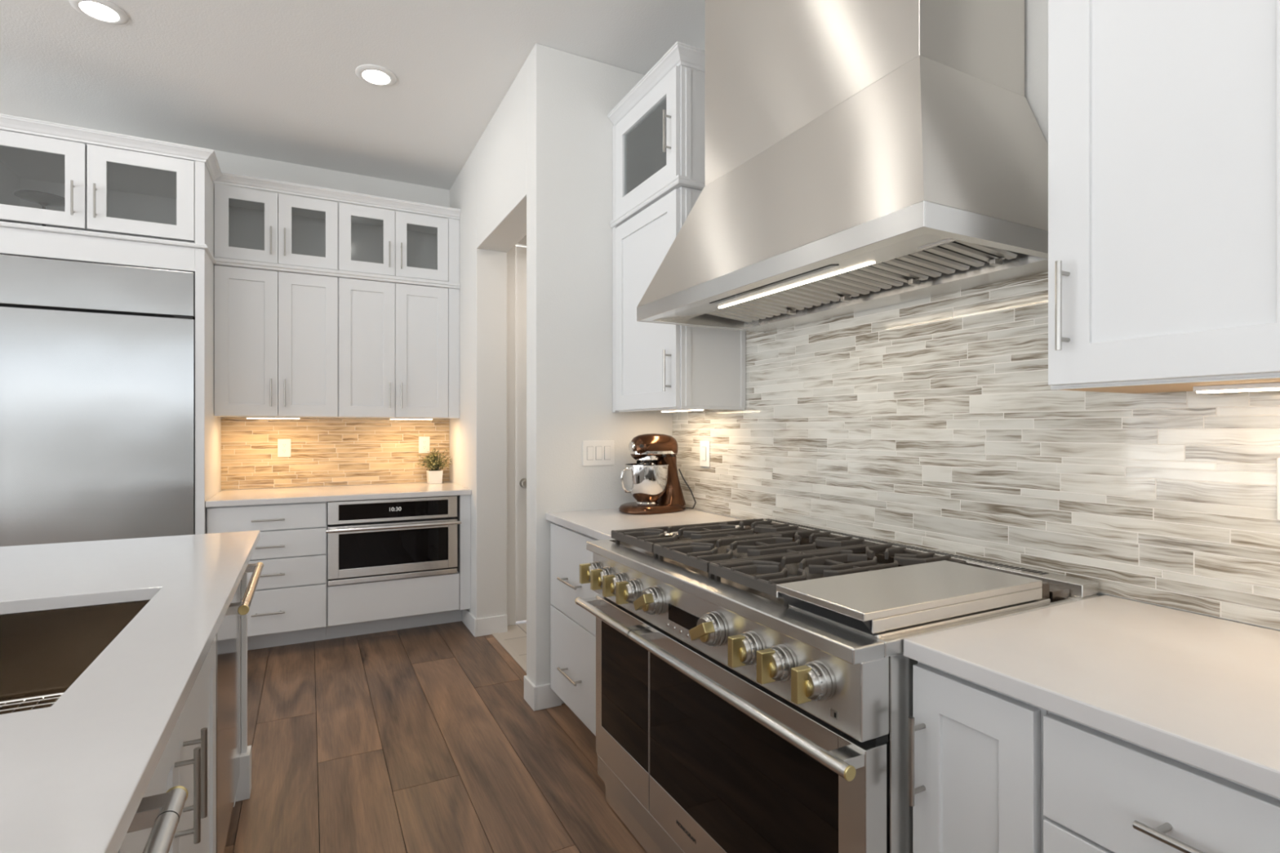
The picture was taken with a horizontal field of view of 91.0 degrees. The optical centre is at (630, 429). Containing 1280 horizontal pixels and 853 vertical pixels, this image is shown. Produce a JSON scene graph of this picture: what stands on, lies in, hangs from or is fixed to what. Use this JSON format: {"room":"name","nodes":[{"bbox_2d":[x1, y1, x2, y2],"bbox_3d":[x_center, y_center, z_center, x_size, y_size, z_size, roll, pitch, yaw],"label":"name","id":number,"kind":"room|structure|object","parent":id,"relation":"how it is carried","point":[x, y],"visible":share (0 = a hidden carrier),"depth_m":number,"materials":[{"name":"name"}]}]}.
{"room":"kitchen","nodes":[
{"label":"kitchen","id":0,"kind":"room"},
{"bbox_2d":[213,150,449,490],"bbox_3d":[-4.045,-0.248,3.444,6.339,3.107,0.148,0,0,-27],"label":"wall","id":1,"kind":"structure","parent":0,"point":[229,162],"depth_m":4.36,"materials":[{"name":"white paint"}]},
{"bbox_2d":[0,113,222,274],"bbox_3d":[-2.893,-1.183,3.503,1.043,0.656,0.770,0,0,-27],"label":"upper cabinet","id":2,"kind":"object","parent":1,"relation":"attached to","point":[115,186],"depth_m":3.30,"materials":[{"name":"white paint"}]},
{"bbox_2d":[13,190,65,226],"bbox_3d":[-3.136,-1.119,3.360,0.230,0.232,0.230,0,0,-27],"label":"cake stand","id":3,"kind":"object","parent":2,"relation":"in","point":[44,199],"visible":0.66,"depth_m":3.32,"materials":[{"name":"grey glass"}]},
{"bbox_2d":[213,265,337,417],"bbox_3d":[-2.260,-0.531,4.044,0.673,0.903,0.386,0,0,-27],"label":"upper cabinet","id":4,"kind":"object","parent":1,"relation":"attached to","point":[276,333],"visible":0.99,"depth_m":3.89,"materials":[{"name":"white paint"}]},
{"bbox_2d":[245,416,300,418],"bbox_3d":[-2.250,-0.073,3.960,0.295,0.012,0.040,0,0,-27],"label":"light","id":5,"kind":"object","parent":4,"relation":"attached to","point":[246,417],"visible":0.98,"depth_m":3.93,"materials":[{"name":"white plastic"}]},
{"bbox_2d":[246,417,287,418],"bbox_3d":[-2.250,-0.069,3.960,0.287,0.004,0.032,0,0,-27],"label":"diffuser","id":6,"kind":"object","parent":5,"relation":"attached to","point":[246,418],"depth_m":3.93,"materials":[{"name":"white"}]},
{"bbox_2d":[213,257,460,288],"bbox_3d":[-1.919,-1.003,4.225,1.444,0.040,0.374,0,0,-27],"label":"strip","id":7,"kind":"object","parent":4,"relation":"on","point":[220,261],"visible":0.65,"depth_m":4.03,"materials":[{"name":"white paint"}]},
{"bbox_2d":[213,183,337,270],"bbox_3d":[-2.260,-1.246,4.044,0.673,0.446,0.386,0,0,-27],"label":"upper cabinet","id":8,"kind":"object","parent":1,"relation":"attached to","point":[250,224],"visible":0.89,"depth_m":3.98,"materials":[{"name":"white paint"}]},
{"bbox_2d":[221,417,449,489],"bbox_3d":[-2.012,0.156,4.395,1.455,0.468,0.012,0,0,-27],"label":"tile backsplash","id":9,"kind":"structure","parent":1,"relation":"attached to","point":[325,451],"depth_m":4.34,"materials":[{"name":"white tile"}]},
{"bbox_2d":[277,439,290,457],"bbox_3d":[-2.327,0.124,4.222,0.078,0.122,0.008,0,0,-27],"label":"outlet","id":10,"kind":"object","parent":9,"relation":"attached to","point":[283,445],"visible":1,"depth_m":4.22,"materials":[{"name":"white plastic"}]},
{"bbox_2d":[281,442,287,447],"bbox_3d":[-2.326,0.105,4.219,0.033,0.033,0.002,0,0,-27],"label":"socket","id":11,"kind":"object","parent":10,"relation":"attached to","point":[283,444],"depth_m":4.22,"materials":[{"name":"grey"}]},
{"bbox_2d":[281,448,287,453],"bbox_3d":[-2.326,0.144,4.219,0.033,0.033,0.002,0,0,-27],"label":"socket","id":12,"kind":"object","parent":10,"relation":"attached to","point":[283,450],"depth_m":4.22,"materials":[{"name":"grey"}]},
{"bbox_2d":[418,436,430,453],"bbox_3d":[-1.523,0.113,4.634,0.078,0.122,0.008,0,0,-27],"label":"outlet","id":13,"kind":"object","parent":9,"relation":"attached to","point":[424,442],"visible":1,"depth_m":4.63,"materials":[{"name":"white plastic"}]},
{"bbox_2d":[337,277,448,418],"bbox_3d":[-1.650,-0.531,4.356,0.695,0.903,0.386,0,0,-27],"label":"upper cabinet","id":14,"kind":"object","parent":1,"relation":"attached to","point":[393,338],"visible":0.99,"depth_m":4.20,"materials":[{"name":"white paint"}]},
{"bbox_2d":[389,417,432,419],"bbox_3d":[-1.513,-0.073,4.337,0.280,0.012,0.040,0,0,-27],"label":"light","id":15,"kind":"object","parent":14,"relation":"attached to","point":[389,418],"visible":0.93,"depth_m":4.32,"materials":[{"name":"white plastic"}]},
{"bbox_2d":[444,217,459,418],"bbox_3d":[-1.315,-0.775,4.547,0.075,1.390,0.352,0,0,-27],"label":"filler panel","id":16,"kind":"object","parent":14,"relation":"attached to","point":[453,224],"visible":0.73,"depth_m":4.39,"materials":[{"name":"white paint"}]},
{"bbox_2d":[337,202,448,281],"bbox_3d":[-1.650,-1.246,4.356,0.695,0.446,0.386,0,0,-27],"label":"upper cabinet","id":17,"kind":"object","parent":1,"relation":"attached to","point":[371,240],"visible":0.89,"depth_m":4.31,"materials":[{"name":"white paint"}]},
{"bbox_2d":[213,171,461,219],"bbox_3d":[-1.833,-1.500,4.056,1.444,0.058,0.048,0,0,-27],"label":"crown molding","id":18,"kind":"structure","parent":17,"relation":"attached to","point":[226,178],"depth_m":4.02,"materials":[{"name":"white paint"}]},
{"bbox_2d":[0,0,705,190],"bbox_3d":[-1.711,-1.852,-0.520,7.180,0.100,9.334,0,0,-27],"label":"ceiling","id":19,"kind":"structure","parent":0,"point":[276,80],"depth_m":3.10,"materials":[{"name":"white paint"}]},
{"bbox_2d":[68,0,128,25],"bbox_3d":[-2.280,-1.796,2.697,0.196,0.012,0.196,0,0,-27],"label":"recessed light","id":20,"kind":"object","parent":19,"relation":"in","point":[105,11],"visible":1,"depth_m":2.69,"materials":[{"name":"white plastic"}]},
{"bbox_2d":[79,1,119,22],"bbox_3d":[-2.280,-1.796,2.697,0.132,0.011,0.132,0,0,-27],"label":"diffuser","id":21,"kind":"object","parent":20,"relation":"attached to","point":[100,11],"depth_m":2.69,"materials":[{"name":"white plastic"}]},
{"bbox_2d":[355,64,396,87],"bbox_3d":[-1.297,-1.796,3.201,0.196,0.012,0.196,0,0,-27],"label":"recessed light","id":22,"kind":"object","parent":19,"relation":"in","point":[371,74],"visible":1,"depth_m":3.18,"materials":[{"name":"white paint"}]},
{"bbox_2d":[362,70,390,84],"bbox_3d":[-1.297,-1.796,3.201,0.132,0.011,0.132,0,0,-27],"label":"diffuser","id":23,"kind":"object","parent":22,"relation":"attached to","point":[370,77],"depth_m":3.20,"materials":[{"name":"white plastic"}]},
{"bbox_2d":[223,620,647,852],"bbox_3d":[-1.142,1.354,-0.023,8.854,0.103,9.400,0,0,-27],"label":"floor","id":24,"kind":"structure","parent":0,"point":[429,740],"depth_m":2.52,"materials":[{"name":"brown wood"}]},
{"bbox_2d":[0,254,195,546],"bbox_3d":[-2.906,0.228,3.464,0.910,2.155,0.784,0,0,-27],"label":"refrigerator","id":25,"kind":"object","parent":24,"relation":"on","point":[97,361],"visible":0.62,"depth_m":3.20,"materials":[{"name":"silver metal"}]},
{"bbox_2d":[126,785,188,852],"bbox_3d":[-0.735,0.866,0.407,0.653,0.878,0.618,0,0,-27],"label":"dishwasher","id":26,"kind":"object","parent":24,"relation":"on","point":[162,812],"visible":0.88,"depth_m":0.77,"materials":[{"name":"silver metal"}]},
{"bbox_2d":[117,635,216,852],"bbox_3d":[-1.122,0.864,1.083,0.660,0.884,0.942,0,0,-27],"label":"base cabinet","id":27,"kind":"object","parent":24,"relation":"on","point":[188,760],"visible":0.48,"depth_m":1.24,"materials":[{"name":"white paint"}]},
{"bbox_2d":[0,530,260,852],"bbox_3d":[-1.240,0.406,0.646,1.281,0.030,3.380,0,0,-27],"label":"countertop","id":28,"kind":"structure","parent":27,"relation":"on","point":[76,772],"depth_m":0.97,"materials":[{"name":"white stone"}]},
{"bbox_2d":[0,600,150,714],"bbox_3d":[-1.205,0.537,1.119,0.491,0.230,0.776,0,0,-27],"label":"sink","id":29,"kind":"object","parent":28,"relation":"in","point":[42,652],"visible":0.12,"depth_m":1.47,"materials":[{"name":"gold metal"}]},
{"bbox_2d":[0,691,65,712],"bbox_3d":[-1.205,0.625,1.119,0.435,0.031,0.720,0,0,-27],"label":"grid","id":30,"kind":"object","parent":29,"relation":"in","point":[42,697],"visible":0.14,"depth_m":1.42,"materials":[{"name":"silver metal"}]},
{"bbox_2d":[195,248,221,534],"bbox_3d":[-2.502,0.163,3.731,0.043,2.285,0.722,0,0,-27],"label":"end panel","id":31,"kind":"object","parent":24,"relation":"on","point":[207,426],"visible":0.44,"depth_m":3.44,"materials":[{"name":"white paint"}]},
{"bbox_2d":[216,562,263,852],"bbox_3d":[-1.447,0.866,1.798,0.653,0.878,0.615,0,0,-27],"label":"dishwasher","id":32,"kind":"object","parent":24,"relation":"on","point":[228,635],"visible":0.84,"depth_m":1.83,"materials":[{"name":"silver metal"}]},
{"bbox_2d":[233,573,251,807],"bbox_3d":[-1.647,0.864,2.096,0.649,0.884,0.112,0,0,-27],"label":"island end panel","id":33,"kind":"object","parent":24,"relation":"on","point":[243,788],"visible":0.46,"depth_m":2.23,"materials":[{"name":"white paint"}]},
{"bbox_2d":[206,502,326,650],"bbox_3d":[-2.213,0.865,3.874,0.598,0.880,0.731,0,0,-27],"label":"base cabinet","id":34,"kind":"object","parent":24,"relation":"on","point":[288,606],"visible":0.67,"depth_m":3.63,"materials":[{"name":"white paint"}]},
{"bbox_2d":[204,481,471,506],"bbox_3d":[-1.841,0.408,4.073,1.443,0.033,0.717,0,0,-27],"label":"countertop","id":35,"kind":"structure","parent":34,"relation":"on","point":[375,491],"depth_m":3.89,"materials":[{"name":"white stone"}]},
{"bbox_2d":[416,448,451,484],"bbox_3d":[-1.424,0.263,4.555,0.251,0.256,0.207,0,0,-27],"label":"potted plant","id":36,"kind":"object","parent":35,"relation":"on","point":[434,476],"visible":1,"depth_m":4.54,"materials":[{"name":"green plant"}]},
{"bbox_2d":[325,494,470,639],"bbox_3d":[-1.579,0.865,4.220,0.844,0.880,0.694,0,0,-27],"label":"base cabinet","id":37,"kind":"object","parent":24,"relation":"on","point":[355,609],"visible":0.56,"depth_m":3.97,"materials":[{"name":"white paint"}]},
{"bbox_2d":[325,495,461,586],"bbox_3d":[-1.569,0.677,4.109,0.777,0.495,0.635,0,0,-27],"label":"microwave oven","id":38,"kind":"object","parent":37,"relation":"in","point":[369,540],"visible":0.99,"depth_m":3.87,"materials":[{"name":"silver metal"}]},
{"bbox_2d":[550,522,599,736],"bbox_3d":[0.070,0.865,2.762,0.716,0.880,0.763,0,0,-27],"label":"base cabinet","id":39,"kind":"object","parent":24,"relation":"on","point":[572,627],"visible":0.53,"depth_m":2.70,"materials":[{"name":"white paint"}]},
{"bbox_2d":[546,508,744,540],"bbox_3d":[0.083,0.408,2.765,0.690,0.033,0.772,0,0,-27],"label":"countertop","id":40,"kind":"structure","parent":39,"relation":"on","point":[598,524],"depth_m":2.72,"materials":[{"name":"white stone"}]},
{"bbox_2d":[618,433,696,515],"bbox_3d":[0.109,0.205,3.016,0.373,0.372,0.215,0,0,-27],"label":"stand mixer","id":41,"kind":"object","parent":40,"relation":"on","point":[653,481],"visible":1,"depth_m":2.95,"materials":[{"name":"brown metal"}]},
{"bbox_2d":[620,462,669,504],"bbox_3d":[0.057,0.260,2.990,0.257,0.189,0.214,0,0,-27],"label":"bowl","id":42,"kind":"object","parent":41,"relation":"on","point":[648,483],"depth_m":2.92,"materials":[{"name":"silver metal"}]},
{"bbox_2d":[574,518,1098,852],"bbox_3d":[0.459,0.822,1.836,0.845,0.966,1.246,0,0,-27],"label":"gas range","id":43,"kind":"object","parent":24,"relation":"on","point":[754,681],"visible":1,"depth_m":1.47,"materials":[{"name":"silver metal"}]},
{"bbox_2d":[907,661,1048,852],"bbox_3d":[0.860,0.865,1.221,0.714,0.880,0.234,0,0,-27],"label":"base cabinet","id":44,"kind":"object","parent":24,"relation":"on","point":[975,751],"visible":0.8,"depth_m":1.08,"materials":[{"name":"white paint"}]},
{"bbox_2d":[1043,711,1279,852],"bbox_3d":[1.113,0.865,0.725,0.716,0.880,0.876,0,0,-27],"label":"base cabinet","id":45,"kind":"object","parent":24,"relation":"on","point":[1104,793],"visible":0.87,"depth_m":0.86,"materials":[{"name":"white paint"}]},
{"bbox_2d":[903,595,1279,799],"bbox_3d":[1.207,0.408,0.571,0.690,0.033,1.716,0,0,-27],"label":"countertop","id":46,"kind":"structure","parent":45,"relation":"on","point":[1201,691],"depth_m":1.02,"materials":[{"name":"white stone"}]},
{"bbox_2d":[449,59,526,618],"bbox_3d":[-0.849,-0.248,3.940,0.198,3.107,1.884,0,0,-27],"label":"wall","id":47,"kind":"structure","parent":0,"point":[490,189],"depth_m":4.01,"materials":[{"name":"white paint"}]},
{"bbox_2d":[462,608,507,636],"bbox_3d":[-0.971,1.249,4.162,0.212,0.112,0.366,0,0,-27],"label":"baseboard","id":48,"kind":"structure","parent":47,"relation":"attached to","point":[485,626],"depth_m":4.01,"materials":[{"name":"white paint"}]},
{"bbox_2d":[526,43,672,703],"bbox_3d":[-0.142,-0.248,3.164,0.751,3.107,0.142,0,0,-27],"label":"wall","id":49,"kind":"structure","parent":0,"point":[571,97],"depth_m":3.01,"materials":[{"name":"white paint"}]},
{"bbox_2d":[491,632,526,672],"bbox_3d":[-0.640,1.302,3.565,0.040,0.006,1.024,0,0,-27],"label":"threshold","id":50,"kind":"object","parent":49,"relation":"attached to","point":[510,651],"depth_m":3.67,"materials":[{"name":"beige wood"}]},
{"bbox_2d":[524,675,561,711],"bbox_3d":[-0.424,1.249,3.012,0.138,0.112,0.156,0,0,-27],"label":"baseboard","id":51,"kind":"structure","parent":49,"relation":"attached to","point":[539,697],"depth_m":2.94,"materials":[{"name":"white paint"}]},
{"bbox_2d":[582,440,613,466],"bbox_3d":[-0.158,0.115,3.070,0.168,0.122,0.010,0,0,-27],"label":"switch plate","id":52,"kind":"object","parent":49,"relation":"attached to","point":[594,452],"visible":1,"depth_m":3.06,"materials":[{"name":"white plastic"}]},
{"bbox_2d":[695,0,1279,631],"bbox_3d":[1.852,-0.248,0.247,0.138,3.107,7.152,0,0,-27],"label":"wall","id":53,"kind":"structure","parent":0,"point":[1036,11],"depth_m":1.64,"materials":[{"name":"white paint"}]},
{"bbox_2d":[607,41,705,220],"bbox_3d":[0.195,-1.286,2.883,0.382,0.523,0.661,0,0,-27],"label":"upper cabinet","id":54,"kind":"object","parent":53,"relation":"attached to","point":[659,126],"visible":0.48,"depth_m":2.70,"materials":[{"name":"white paint"}]},
{"bbox_2d":[609,174,746,412],"bbox_3d":[0.192,-0.554,2.889,0.382,0.939,0.647,0,0,-27],"label":"upper cabinet","id":55,"kind":"object","parent":53,"relation":"attached to","point":[656,366],"visible":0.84,"depth_m":2.71,"materials":[{"name":"white paint"}]},
{"bbox_2d":[660,408,704,412],"bbox_3d":[0.232,-0.089,2.882,0.040,0.012,0.320,0,0,-27],"label":"light","id":56,"kind":"object","parent":55,"relation":"attached to","point":[674,410],"visible":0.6,"depth_m":2.86,"materials":[{"name":"white plastic"}]},
{"bbox_2d":[636,0,1048,333],"bbox_3d":[0.567,-1.101,1.919,0.600,1.402,1.220,0,0,-27],"label":"range hood","id":57,"kind":"object","parent":53,"relation":"attached to","point":[861,155],"visible":0.98,"depth_m":1.63,"materials":[{"name":"silver metal"}]},
{"bbox_2d":[672,272,1279,630],"bbox_3d":[1.065,-0.052,1.618,0.012,0.885,3.709,0,0,-27],"label":"tile backsplash","id":58,"kind":"structure","parent":53,"relation":"attached to","point":[937,423],"depth_m":1.72,"materials":[{"name":"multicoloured tile"}]},
{"bbox_2d":[699,440,710,466],"bbox_3d":[0.349,0.115,2.990,0.010,0.122,0.078,0,0,-27],"label":"switch plate","id":59,"kind":"object","parent":58,"relation":"attached to","point":[704,446],"visible":1,"depth_m":2.98,"materials":[{"name":"white plastic"}]},
{"bbox_2d":[1276,457,1279,520],"bbox_3d":[1.272,0.115,1.188,0.010,0.122,0.078,0,0,-27],"label":"switch plate","id":60,"kind":"object","parent":58,"relation":"attached to","point":[1277,458],"visible":1,"depth_m":1.22,"materials":[{"name":"white plastic"}]},
{"bbox_2d":[1048,0,1279,393],"bbox_3d":[1.172,-0.538,0.975,0.382,0.914,0.847,0,0,-27],"label":"upper cabinet","id":61,"kind":"object","parent":53,"relation":"attached to","point":[1164,115],"visible":1,"depth_m":1.11,"materials":[{"name":"white paint"}]},
{"bbox_2d":[1192,382,1279,393],"bbox_3d":[1.208,-0.075,0.953,0.040,0.012,0.555,0,0,-27],"label":"light","id":62,"kind":"object","parent":61,"relation":"attached to","point":[1261,386],"visible":1,"depth_m":1.14,"materials":[{"name":"white plastic"}]},
{"bbox_2d":[1196,387,1279,393],"bbox_3d":[1.208,-0.071,0.953,0.032,0.004,0.547,0,0,-27],"label":"diffuser","id":63,"kind":"object","parent":62,"relation":"attached to","point":[1199,390],"depth_m":1.15,"materials":[{"name":"white plastic"}]},
{"bbox_3d":[0.039,-0.055,4.683,2.061,2.720,0.100,0,0,-27],"label":"wall","id":64,"kind":"structure","parent":0,"visible":0},
{"bbox_2d":[506,235,526,626],"bbox_3d":[-0.439,-0.006,4.371,0.893,2.617,0.018,0,0,-27],"label":"trim","id":65,"kind":"structure","parent":64,"relation":"attached to","point":[511,254],"depth_m":4.18,"materials":[{"name":"white paint"}]},
{"bbox_2d":[515,245,526,621],"bbox_3d":[-0.444,0.028,4.381,0.739,2.526,0.097,0,0,-27],"label":"door","id":66,"kind":"structure","parent":64,"relation":"in","point":[521,251],"depth_m":4.24,"materials":[{"name":"white paint"}]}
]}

